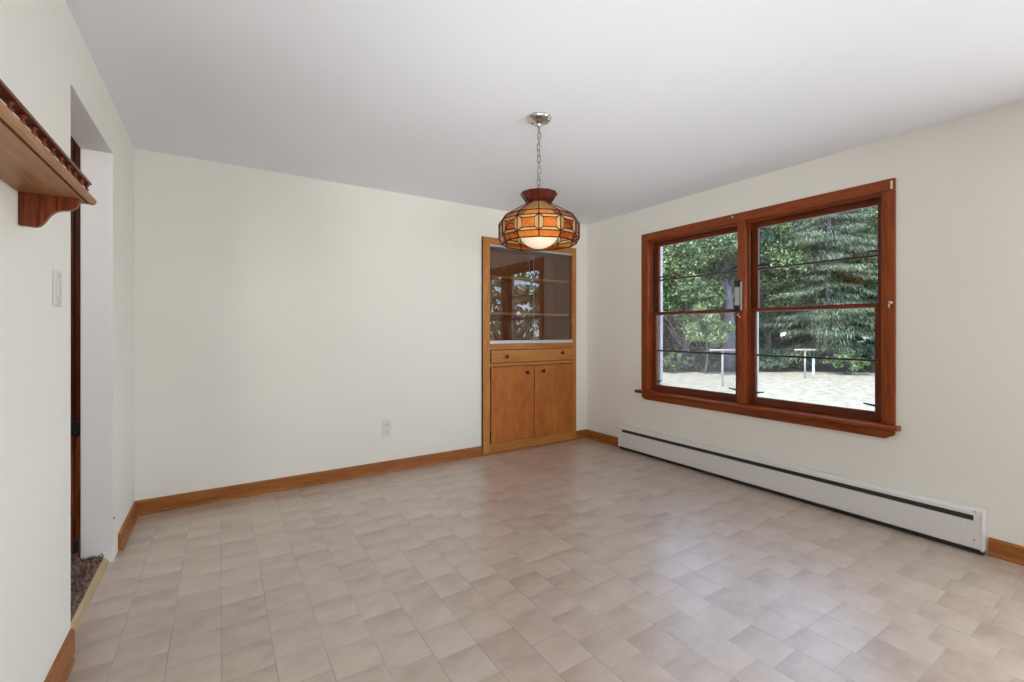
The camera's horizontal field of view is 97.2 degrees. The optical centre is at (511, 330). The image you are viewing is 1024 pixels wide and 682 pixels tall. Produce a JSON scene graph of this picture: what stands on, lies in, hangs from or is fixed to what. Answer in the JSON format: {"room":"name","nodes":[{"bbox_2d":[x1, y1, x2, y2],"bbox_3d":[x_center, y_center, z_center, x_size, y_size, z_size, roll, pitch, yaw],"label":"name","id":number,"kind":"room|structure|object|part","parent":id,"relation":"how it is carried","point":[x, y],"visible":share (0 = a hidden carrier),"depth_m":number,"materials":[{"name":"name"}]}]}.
{"room":"dining room","nodes":[
{"label":"dining room","id":0,"kind":"room"},
{"bbox_2d":[0,0,133,681],"bbox_3d":[-0.798,0.008,0.246,0.118,2.440,6.480,0,0,-33],"label":"wall","id":1,"kind":"structure","parent":0,"point":[43,50],"depth_m":1.46,"materials":[{"name":"beige paint"}]},
{"bbox_2d":[0,79,96,227],"bbox_3d":[-0.991,-0.375,0.795,0.153,0.159,1.372,0,0,-33],"label":"shelf","id":2,"kind":"object","parent":1,"relation":"attached to","point":[45,188],"visible":1,"depth_m":1.12,"materials":[{"name":"brown wood"}]},
{"bbox_3d":[-0.946,-0.450,0.829,0.024,0.009,1.320,0,0,-33],"label":"gallery rail","id":3,"kind":"part","parent":2,"relation":"part of","materials":[{"name":"red wood"}]},
{"bbox_2d":[52,270,61,306],"bbox_3d":[-1.577,-0.145,1.566,0.010,0.122,0.084,0,0,-33],"label":"switch plate","id":4,"kind":"object","parent":1,"relation":"attached to","point":[56,275],"visible":1,"depth_m":1.55,"materials":[{"name":"grey paint"}]},
{"bbox_2d":[44,628,74,681],"bbox_3d":[-0.322,1.180,-0.356,0.026,0.095,4.952,0,0,-33],"label":"baseboard","id":5,"kind":"structure","parent":1,"relation":"attached to","point":[64,661],"depth_m":1.60,"materials":[{"name":"brown wood"}]},
{"bbox_2d":[74,539,79,552],"bbox_3d":[-2.231,1.105,2.313,0.022,0.065,0.016,0,0,-33],"label":"hinge","id":6,"kind":"object","parent":1,"relation":"attached to","point":[77,541],"visible":1,"depth_m":2.31,"materials":[{"name":"black metal"}]},
{"bbox_2d":[71,84,112,561],"bbox_3d":[-1.953,0.141,2.027,0.119,2.174,0.821,0,0,-33],"label":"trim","id":7,"kind":"structure","parent":1,"relation":"attached to","point":[97,156],"depth_m":2.36,"materials":[{"name":"grey paint"}]},
{"bbox_2d":[118,501,137,550],"bbox_3d":[-2.342,1.180,2.761,0.024,0.095,0.580,0,0,-33],"label":"baseboard","id":8,"kind":"structure","parent":1,"relation":"attached to","point":[125,531],"depth_m":2.70,"materials":[{"name":"brown wood"}]},
{"bbox_2d":[71,134,81,559],"bbox_3d":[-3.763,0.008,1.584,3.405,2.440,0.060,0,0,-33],"label":"door frame","id":9,"kind":"structure","parent":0,"point":[75,149],"depth_m":2.45,"materials":[{"name":"brown wood"}]},
{"bbox_2d":[71,435,80,550],"bbox_3d":[-3.711,0.898,1.590,3.298,0.660,0.025,0,0,-33],"label":"trim","id":10,"kind":"structure","parent":9,"relation":"attached to","point":[75,440],"depth_m":2.45,"materials":[{"name":"brown wood"}]},
{"bbox_2d":[71,420,80,435],"bbox_3d":[-3.708,0.528,1.584,3.298,0.080,0.040,0,0,-33],"label":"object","id":11,"kind":"structure","parent":9,"relation":"attached to","point":[75,424],"depth_m":2.44,"materials":[{"name":"black metal"}]},
{"bbox_2d":[134,148,586,500],"bbox_3d":[-0.911,0.008,4.116,4.136,2.440,0.140,0,0,-33],"label":"wall","id":12,"kind":"structure","parent":0,"point":[280,319],"depth_m":3.53,"materials":[{"name":"beige paint"}]},
{"bbox_2d":[136,446,482,515],"bbox_3d":[-1.396,1.180,3.704,2.637,0.095,0.024,0,0,-33],"label":"baseboard","id":13,"kind":"structure","parent":12,"relation":"attached to","point":[183,500],"depth_m":3.50,"materials":[{"name":"brown wood"}]},
{"bbox_2d":[382,420,390,436],"bbox_3d":[-1.087,0.850,3.912,0.074,0.138,0.011,0,0,-33],"label":"wall outlet","id":14,"kind":"object","parent":12,"relation":"attached to","point":[386,425],"visible":1,"depth_m":3.91,"materials":[{"name":"white plastic"}]},
{"bbox_2d":[576,429,586,439],"bbox_3d":[0.794,1.180,5.122,0.180,0.095,0.024,0,0,-33],"label":"baseboard","id":15,"kind":"structure","parent":12,"relation":"attached to","point":[580,434],"depth_m":5.12,"materials":[{"name":"brown wood"}]},
{"bbox_2d":[65,0,1023,224],"bbox_3d":[-0.565,-1.272,0.635,7.741,0.120,7.280,0,0,-33],"label":"ceiling","id":16,"kind":"structure","parent":0,"point":[649,103],"depth_m":2.22,"materials":[{"name":"white paint"}]},
{"bbox_2d":[498,112,579,250],"bbox_3d":[0.154,-0.839,2.574,0.462,0.746,0.462,0,0,-33],"label":"pendant lamp","id":17,"kind":"object","parent":16,"relation":"hanging from","point":[538,222],"visible":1,"depth_m":2.48,"materials":[{"name":"orange glass"}]},
{"bbox_3d":[-0.012,-0.569,2.427,0.011,0.051,0.070,0,0,-33],"label":"square panel","id":18,"kind":"part","parent":17,"relation":"part of","materials":[{"name":"orange glass"}]},
{"bbox_3d":[0.084,-0.569,2.364,0.044,0.051,0.056,0,0,-33],"label":"square panel","id":19,"kind":"part","parent":17,"relation":"part of","materials":[{"name":"orange glass"}]},
{"bbox_3d":[0.154,-0.750,2.574,0.205,0.056,0.205,0,0,-33],"label":"shade crown","id":20,"kind":"part","parent":17,"relation":"part of","materials":[{"name":"red glass"}]},
{"bbox_3d":[0.154,-0.584,2.574,0.244,0.236,0.244,0,0,-33],"label":"globe","id":21,"kind":"part","parent":17,"relation":"part of","materials":[{"name":"beige"}]},
{"bbox_3d":[0.154,-0.945,2.574,0.012,0.446,0.013,0,0,-33],"label":"cord","id":22,"kind":"part","parent":17,"relation":"part of","materials":[{"name":"metal"}]},
{"bbox_3d":[0.198,-0.569,2.357,0.066,0.051,0.026,0,0,-33],"label":"square panel","id":23,"kind":"part","parent":17,"relation":"part of","materials":[{"name":"orange glass"}]},
{"bbox_3d":[0.300,-0.569,2.409,0.070,0.051,0.011,0,0,-33],"label":"square panel","id":24,"kind":"part","parent":17,"relation":"part of","materials":[{"name":"orange glass"}]},
{"bbox_2d":[66,438,1023,681],"bbox_3d":[0.931,1.288,1.366,4.034,0.120,6.480,0,0,-33],"label":"floor","id":25,"kind":"structure","parent":0,"point":[581,560],"depth_m":2.17,"materials":[{"name":"beige tile"}]},
{"bbox_2d":[71,557,108,633],"bbox_3d":[-1.925,1.212,2.048,0.022,0.032,0.813,0,0,-33],"label":"threshold strip","id":26,"kind":"object","parent":25,"relation":"on","point":[81,610],"visible":0.65,"depth_m":2.05,"materials":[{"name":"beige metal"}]},
{"bbox_2d":[482,236,576,455],"bbox_3d":[0.130,0.153,4.872,1.203,2.150,0.417,0,0,-33],"label":"hutch","id":27,"kind":"object","parent":25,"relation":"on","point":[529,297],"visible":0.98,"depth_m":4.88,"materials":[{"name":"brown wood"}]},
{"bbox_3d":[0.008,0.742,4.603,0.519,0.751,0.022,0,0,-33],"label":"door","id":28,"kind":"part","parent":27,"relation":"part of","materials":[{"name":"brown wood"}]},
{"bbox_2d":[490,275,568,284],"bbox_3d":[0.105,-0.548,4.919,1.098,0.022,0.284,0,0,-33],"label":"shelf","id":29,"kind":"object","parent":27,"relation":"attached to","point":[494,279],"depth_m":4.95,"materials":[{"name":"brown wood"}]},
{"bbox_2d":[490,312,568,316],"bbox_3d":[0.105,-0.174,4.919,1.098,0.022,0.284,0,0,-33],"label":"shelf","id":30,"kind":"object","parent":27,"relation":"attached to","point":[492,314],"depth_m":4.94,"materials":[{"name":"brown wood"}]},
{"bbox_3d":[0.224,1.219,4.732,1.197,0.018,0.016,0,0,-33],"label":"shoe moulding","id":31,"kind":"part","parent":27,"relation":"part of","materials":[{"name":"brown wood"}]},
{"bbox_3d":[0.224,1.175,4.762,1.071,0.105,0.034,0,0,-33],"label":"rail","id":32,"kind":"part","parent":27,"relation":"part of","materials":[{"name":"brown wood"}]},
{"bbox_3d":[0.224,0.345,4.762,1.071,0.034,0.034,0,0,-33],"label":"rail","id":33,"kind":"part","parent":27,"relation":"part of","materials":[{"name":"brown wood"}]},
{"bbox_3d":[0.224,0.162,4.762,1.071,0.061,0.034,0,0,-33],"label":"rail","id":34,"kind":"part","parent":27,"relation":"part of","materials":[{"name":"brown wood"}]},
{"bbox_3d":[0.224,-0.888,4.762,1.071,0.068,0.034,0,0,-33],"label":"rail","id":35,"kind":"part","parent":27,"relation":"part of","materials":[{"name":"brown wood"}]},
{"bbox_3d":[0.233,0.260,4.748,1.055,0.125,0.022,0,0,-33],"label":"drawer","id":36,"kind":"part","parent":27,"relation":"part of","materials":[{"name":"brown wood"}]},
{"bbox_3d":[0.456,0.742,4.893,0.532,0.751,0.022,0,0,-33],"label":"door","id":37,"kind":"part","parent":27,"relation":"part of","materials":[{"name":"brown wood"}]},
{"bbox_2d":[587,100,1023,553],"bbox_3d":[2.725,0.008,2.491,0.200,2.440,6.820,0,0,-33],"label":"wall","id":38,"kind":"structure","parent":0,"point":[960,181],"depth_m":2.71,"materials":[{"name":"beige paint"}]},
{"bbox_2d":[587,429,618,446],"bbox_3d":[0.999,1.180,4.950,0.024,0.095,0.535,0,0,-33],"label":"baseboard","id":39,"kind":"structure","parent":38,"relation":"attached to","point":[597,436],"depth_m":4.95,"materials":[{"name":"brown wood"}]},
{"bbox_2d":[702,419,708,432],"bbox_3d":[1.677,0.826,3.915,0.011,0.112,0.066,0,0,-33],"label":"wall outlet","id":40,"kind":"object","parent":38,"relation":"attached to","point":[705,423],"visible":1,"depth_m":3.91,"materials":[{"name":"beige paint"}]},
{"bbox_2d":[635,178,900,437],"bbox_3d":[1.918,-0.136,3.716,0.303,1.633,2.083,0,0,-33],"label":"window","id":41,"kind":"structure","parent":38,"relation":"in","point":[881,422],"depth_m":3.57,"materials":[{"name":"red wood"}]},
{"bbox_3d":[1.319,-0.144,4.464,0.025,1.470,0.079,0,0,-33],"label":"casing","id":42,"kind":"part","parent":41,"relation":"part of","materials":[{"name":"red wood"}]},
{"bbox_3d":[1.676,-0.513,4.103,0.032,0.726,0.914,0,0,-33],"label":"sash","id":43,"kind":"part","parent":41,"relation":"part of","materials":[{"name":"brown wood"}]},
{"bbox_3d":[1.717,-0.142,4.130,0.040,1.500,0.914,0,0,-33],"label":"storm frame","id":44,"kind":"part","parent":41,"relation":"part of","materials":[{"name":"white metal"}]},
{"bbox_3d":[1.642,0.205,4.081,0.032,0.771,0.914,0,0,-33],"label":"sash","id":45,"kind":"part","parent":41,"relation":"part of","materials":[{"name":"brown wood"}]},
{"bbox_3d":[1.642,0.205,4.081,0.030,0.771,0.810,0,0,-33],"label":"rail","id":46,"kind":"part","parent":41,"relation":"part of","materials":[{"name":"brown wood"}]},
{"bbox_3d":[1.676,-0.513,4.103,0.030,0.726,0.814,0,0,-33],"label":"rail","id":47,"kind":"part","parent":41,"relation":"part of","materials":[{"name":"brown wood"}]},
{"bbox_2d":[734,280,741,311],"bbox_3d":[1.823,-0.276,3.642,0.020,0.256,0.060,0,0,-33],"label":"thermometer","id":48,"kind":"object","parent":41,"relation":"attached to","point":[737,284],"visible":1,"depth_m":3.63,"materials":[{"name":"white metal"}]},
{"bbox_3d":[2.239,-0.142,3.324,0.040,1.500,0.883,0,0,-33],"label":"storm frame","id":49,"kind":"part","parent":41,"relation":"part of","materials":[{"name":"white metal"}]},
{"bbox_3d":[1.843,-0.916,3.654,0.025,0.073,2.010,0,0,-33],"label":"head casing","id":50,"kind":"part","parent":41,"relation":"part of","materials":[{"name":"red wood"}]},
{"bbox_3d":[2.164,0.205,3.275,0.030,0.771,0.779,0,0,-33],"label":"rail","id":51,"kind":"part","parent":41,"relation":"part of","materials":[{"name":"brown wood"}]},
{"bbox_3d":[2.164,0.205,3.275,0.032,0.771,0.883,0,0,-33],"label":"sash","id":52,"kind":"part","parent":41,"relation":"part of","materials":[{"name":"brown wood"}]},
{"bbox_3d":[2.198,-0.513,3.297,0.032,0.726,0.883,0,0,-33],"label":"sash","id":53,"kind":"part","parent":41,"relation":"part of","materials":[{"name":"brown wood"}]},
{"bbox_3d":[2.198,-0.513,3.297,0.030,0.726,0.783,0,0,-33],"label":"rail","id":54,"kind":"part","parent":41,"relation":"part of","materials":[{"name":"brown wood"}]},
{"bbox_3d":[2.371,-0.144,2.840,0.025,1.470,0.070,0,0,-33],"label":"casing","id":55,"kind":"part","parent":41,"relation":"part of","materials":[{"name":"red wood"}]},
{"bbox_2d":[618,424,985,554],"bbox_3d":[1.856,1.104,3.587,0.065,0.244,2.673,0,0,-33],"label":"baseboard heater","id":56,"kind":"object","parent":38,"relation":"attached to","point":[958,525],"visible":1,"depth_m":3.07,"materials":[{"name":"white metal"}]},
{"bbox_2d":[988,537,1023,565],"bbox_3d":[3.491,1.180,1.102,0.024,0.095,3.255,0,0,-33],"label":"baseboard","id":57,"kind":"structure","parent":38,"relation":"attached to","point":[1003,550],"depth_m":2.41,"materials":[{"name":"brown wood"}]},
{"bbox_3d":[-2.091,1.290,-0.907,3.503,0.116,5.950,0,0,-33],"label":"floor","id":58,"kind":"structure","parent":0,"visible":0},
{"bbox_2d":[71,546,103,620],"bbox_3d":[-2.185,1.183,1.528,0.992,0.039,1.741,0,0,-33],"label":"carpet","id":59,"kind":"object","parent":58,"relation":"on","point":[83,571],"visible":0.19,"depth_m":2.19,"materials":[{"name":"brown carpet"}]},
{"label":"outside","id":60,"kind":"structure","parent":0,"visible":0},
{"bbox_2d":[663,335,874,410],"bbox_3d":[97.121,2.878,92.677,256.209,0.300,350.000,0,0,-33],"label":"ground","id":61,"kind":"structure","parent":60,"point":[839,389],"depth_m":22.37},
{"bbox_2d":[683,288,735,372],"bbox_3d":[12.439,0.044,28.805,2.596,5.609,3.030,0,0,-36],"label":"maple tree","id":62,"kind":"object","parent":61,"relation":"on","point":[714,338],"visible":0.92,"depth_m":28.21,"materials":[{"name":"green plant"}]},
{"bbox_2d":[709,349,735,385],"bbox_3d":[10.359,1.872,22.200,1.320,1.912,0.110,0,0,-6],"label":"post","id":63,"kind":"object","parent":61,"relation":"on","point":[721,350],"visible":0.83,"depth_m":22.18,"materials":[{"name":"metal"}]},
{"bbox_3d":[10.359,1.898,22.200,0.086,1.860,0.090,0,0,-33],"label":"post","id":64,"kind":"part","parent":63,"relation":"part of","materials":[{"name":"grey metal"}]},
{"bbox_2d":[794,349,815,377],"bbox_3d":[16.823,1.942,25.900,1.320,1.772,0.110,0,0,-9],"label":"post","id":65,"kind":"object","parent":61,"relation":"on","point":[804,350],"visible":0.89,"depth_m":25.86,"materials":[{"name":"metal"}]},
{"bbox_3d":[16.823,1.968,25.900,0.086,1.720,0.090,0,0,-33],"label":"post","id":66,"kind":"part","parent":65,"relation":"part of","materials":[{"name":"grey metal"}]},
{"bbox_2d":[812,359,814,374],"bbox_3d":[18.714,2.228,28.000,0.143,1.200,0.150,0,0,-33],"label":"marker stake","id":67,"kind":"object","parent":61,"relation":"on","point":[813,360],"visible":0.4,"depth_m":27.94,"materials":[{"name":"white plastic"}]},
{"bbox_2d":[821,350,869,373],"bbox_3d":[20.758,2.020,28.015,2.524,1.691,1.846,0,0,26],"label":"bush","id":68,"kind":"object","parent":61,"relation":"on","point":[856,365],"visible":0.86,"depth_m":27.71,"materials":[{"name":"green plant"}]},
{"bbox_2d":[851,347,874,372],"bbox_3d":[23.188,1.967,29.159,2.054,1.804,1.804,0,0,-33],"label":"bush","id":69,"kind":"object","parent":61,"relation":"on","point":[871,354],"visible":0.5,"depth_m":29.14,"materials":[{"name":"green plant"}]},
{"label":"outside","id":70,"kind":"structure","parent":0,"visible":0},
{"bbox_2d":[663,339,874,371],"bbox_3d":[71.383,2.730,136.683,250.786,0.035,147.674,0,0,-33],"label":"ground wood","id":71,"kind":"structure","parent":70,"point":[820,367],"depth_m":32.20,"materials":[{"name":"brown plant"}]},
{"bbox_2d":[663,348,687,371],"bbox_3d":[10.336,1.998,29.447,2.046,1.741,2.389,0,0,-1],"label":"bush","id":72,"kind":"object","parent":71,"relation":"on","point":[675,366],"visible":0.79,"depth_m":28.94,"materials":[{"name":"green plant"}]},
{"bbox_2d":[663,248,690,336],"bbox_3d":[9.591,-3.052,32.861,6.114,11.827,6.474,0,0,-21],"label":"maple tree","id":73,"kind":"object","parent":71,"relation":"on","point":[664,277],"visible":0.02,"depth_m":30.77,"materials":[{"name":"green plant"}]},
{"bbox_2d":[663,304,693,353],"bbox_3d":[12.199,-0.108,36.394,4.417,5.547,5.484,0,0,-17],"label":"thicket","id":74,"kind":"object","parent":71,"relation":"on","point":[668,342],"visible":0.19,"depth_m":34.45,"materials":[{"name":"green plant"}]},
{"bbox_2d":[681,351,715,370],"bbox_3d":[12.300,2.087,29.931,1.903,1.568,1.991,0,0,1],"label":"bush","id":75,"kind":"object","parent":71,"relation":"on","point":[690,362],"visible":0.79,"depth_m":29.75,"materials":[{"name":"green plant"}]},
{"bbox_2d":[663,233,736,369],"bbox_3d":[12.079,-2.679,30.965,6.826,11.075,6.537,0,0,39],"label":"maple tree","id":76,"kind":"object","parent":71,"relation":"on","point":[689,257],"visible":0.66,"depth_m":29.29,"materials":[{"name":"green plant"}]},
{"bbox_2d":[670,303,735,363],"bbox_3d":[14.781,-0.108,35.804,5.485,5.547,4.417,0,0,-2],"label":"thicket","id":77,"kind":"object","parent":71,"relation":"on","point":[692,347],"visible":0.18,"depth_m":34.54,"materials":[{"name":"green plant"}]},
{"bbox_2d":[699,227,776,368],"bbox_3d":[15.742,-3.172,32.651,6.033,12.142,5.664,0,0,-20],"label":"oak tree","id":78,"kind":"object","parent":71,"relation":"on","point":[727,280],"visible":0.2,"depth_m":32.09,"materials":[{"name":"green plant"}]},
{"bbox_2d":[721,305,766,360],"bbox_3d":[18.211,-0.108,36.368,4.417,5.547,5.484,0,0,14],"label":"thicket","id":79,"kind":"object","parent":71,"relation":"on","point":[760,330],"visible":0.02,"depth_m":34.57,"materials":[{"name":"green plant"}]},
{"bbox_2d":[722,222,820,367],"bbox_3d":[18.546,-3.441,32.890,6.570,12.598,6.287,0,0,40],"label":"maple tree","id":80,"kind":"object","parent":71,"relation":"on","point":[782,253],"visible":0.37,"depth_m":31.09,"materials":[{"name":"green plant"}]},
{"bbox_2d":[759,349,788,370],"bbox_3d":[17.506,2.060,30.315,2.082,1.616,2.150,0,0,-1],"label":"bush","id":81,"kind":"object","parent":71,"relation":"on","point":[767,360],"visible":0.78,"depth_m":29.73,"materials":[{"name":"green plant"}]},
{"bbox_2d":[759,302,819,361],"bbox_3d":[21.260,-0.108,35.232,5.484,5.547,4.417,0,0,29],"label":"thicket","id":82,"kind":"object","parent":71,"relation":"on","point":[788,342],"visible":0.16,"depth_m":34.36,"materials":[{"name":"green plant"}]},
{"bbox_2d":[762,218,832,338],"bbox_3d":[23.567,-4.498,39.854,9.224,14.707,8.996,0,0,-24],"label":"tree","id":83,"kind":"object","parent":71,"relation":"on","point":[797,223],"visible":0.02,"depth_m":37.68,"materials":[{"name":"green plant"}]},
{"bbox_2d":[786,348,821,369],"bbox_3d":[19.843,2.045,31.101,1.996,1.650,2.290,0,0,8],"label":"bush","id":84,"kind":"object","parent":71,"relation":"on","point":[798,364],"visible":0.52,"depth_m":30.81,"materials":[{"name":"green plant"}]},
{"bbox_2d":[735,208,877,369],"bbox_3d":[21.080,-5.472,31.229,11.630,16.600,10.826,0,0,-33],"label":"spruce tree","id":85,"kind":"object","parent":71,"relation":"on","point":[828,320],"visible":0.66,"depth_m":29.92,"materials":[{"name":"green plant"}]},
{"bbox_2d":[795,297,862,362],"bbox_3d":[25.487,-0.108,36.088,4.417,5.547,5.485,0,0,45],"label":"thicket","id":86,"kind":"object","parent":71,"relation":"on","point":[857,338],"visible":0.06,"depth_m":34.80,"materials":[{"name":"green plant"}]},
{"bbox_2d":[808,211,877,356],"bbox_3d":[29.026,-4.498,41.670,8.996,14.707,9.224,0,0,-1],"label":"tree","id":87,"kind":"object","parent":71,"relation":"on","point":[848,211],"visible":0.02,"depth_m":39.22,"materials":[{"name":"green plant"}]},
{"bbox_2d":[840,301,874,361],"bbox_3d":[28.279,-0.108,35.654,4.417,5.547,5.484,0,0,-30],"label":"thicket","id":88,"kind":"object","parent":71,"relation":"on","point":[865,342],"visible":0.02,"depth_m":34.77,"materials":[{"name":"green plant"}]},
{"bbox_2d":[838,206,877,335],"bbox_3d":[25.905,-3.546,30.613,6.217,12.798,6.912,0,0,-33],"label":"maple tree","id":89,"kind":"object","parent":71,"relation":"on","point":[873,220],"visible":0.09,"depth_m":30.93,"materials":[{"name":"green plant"}]}
]}

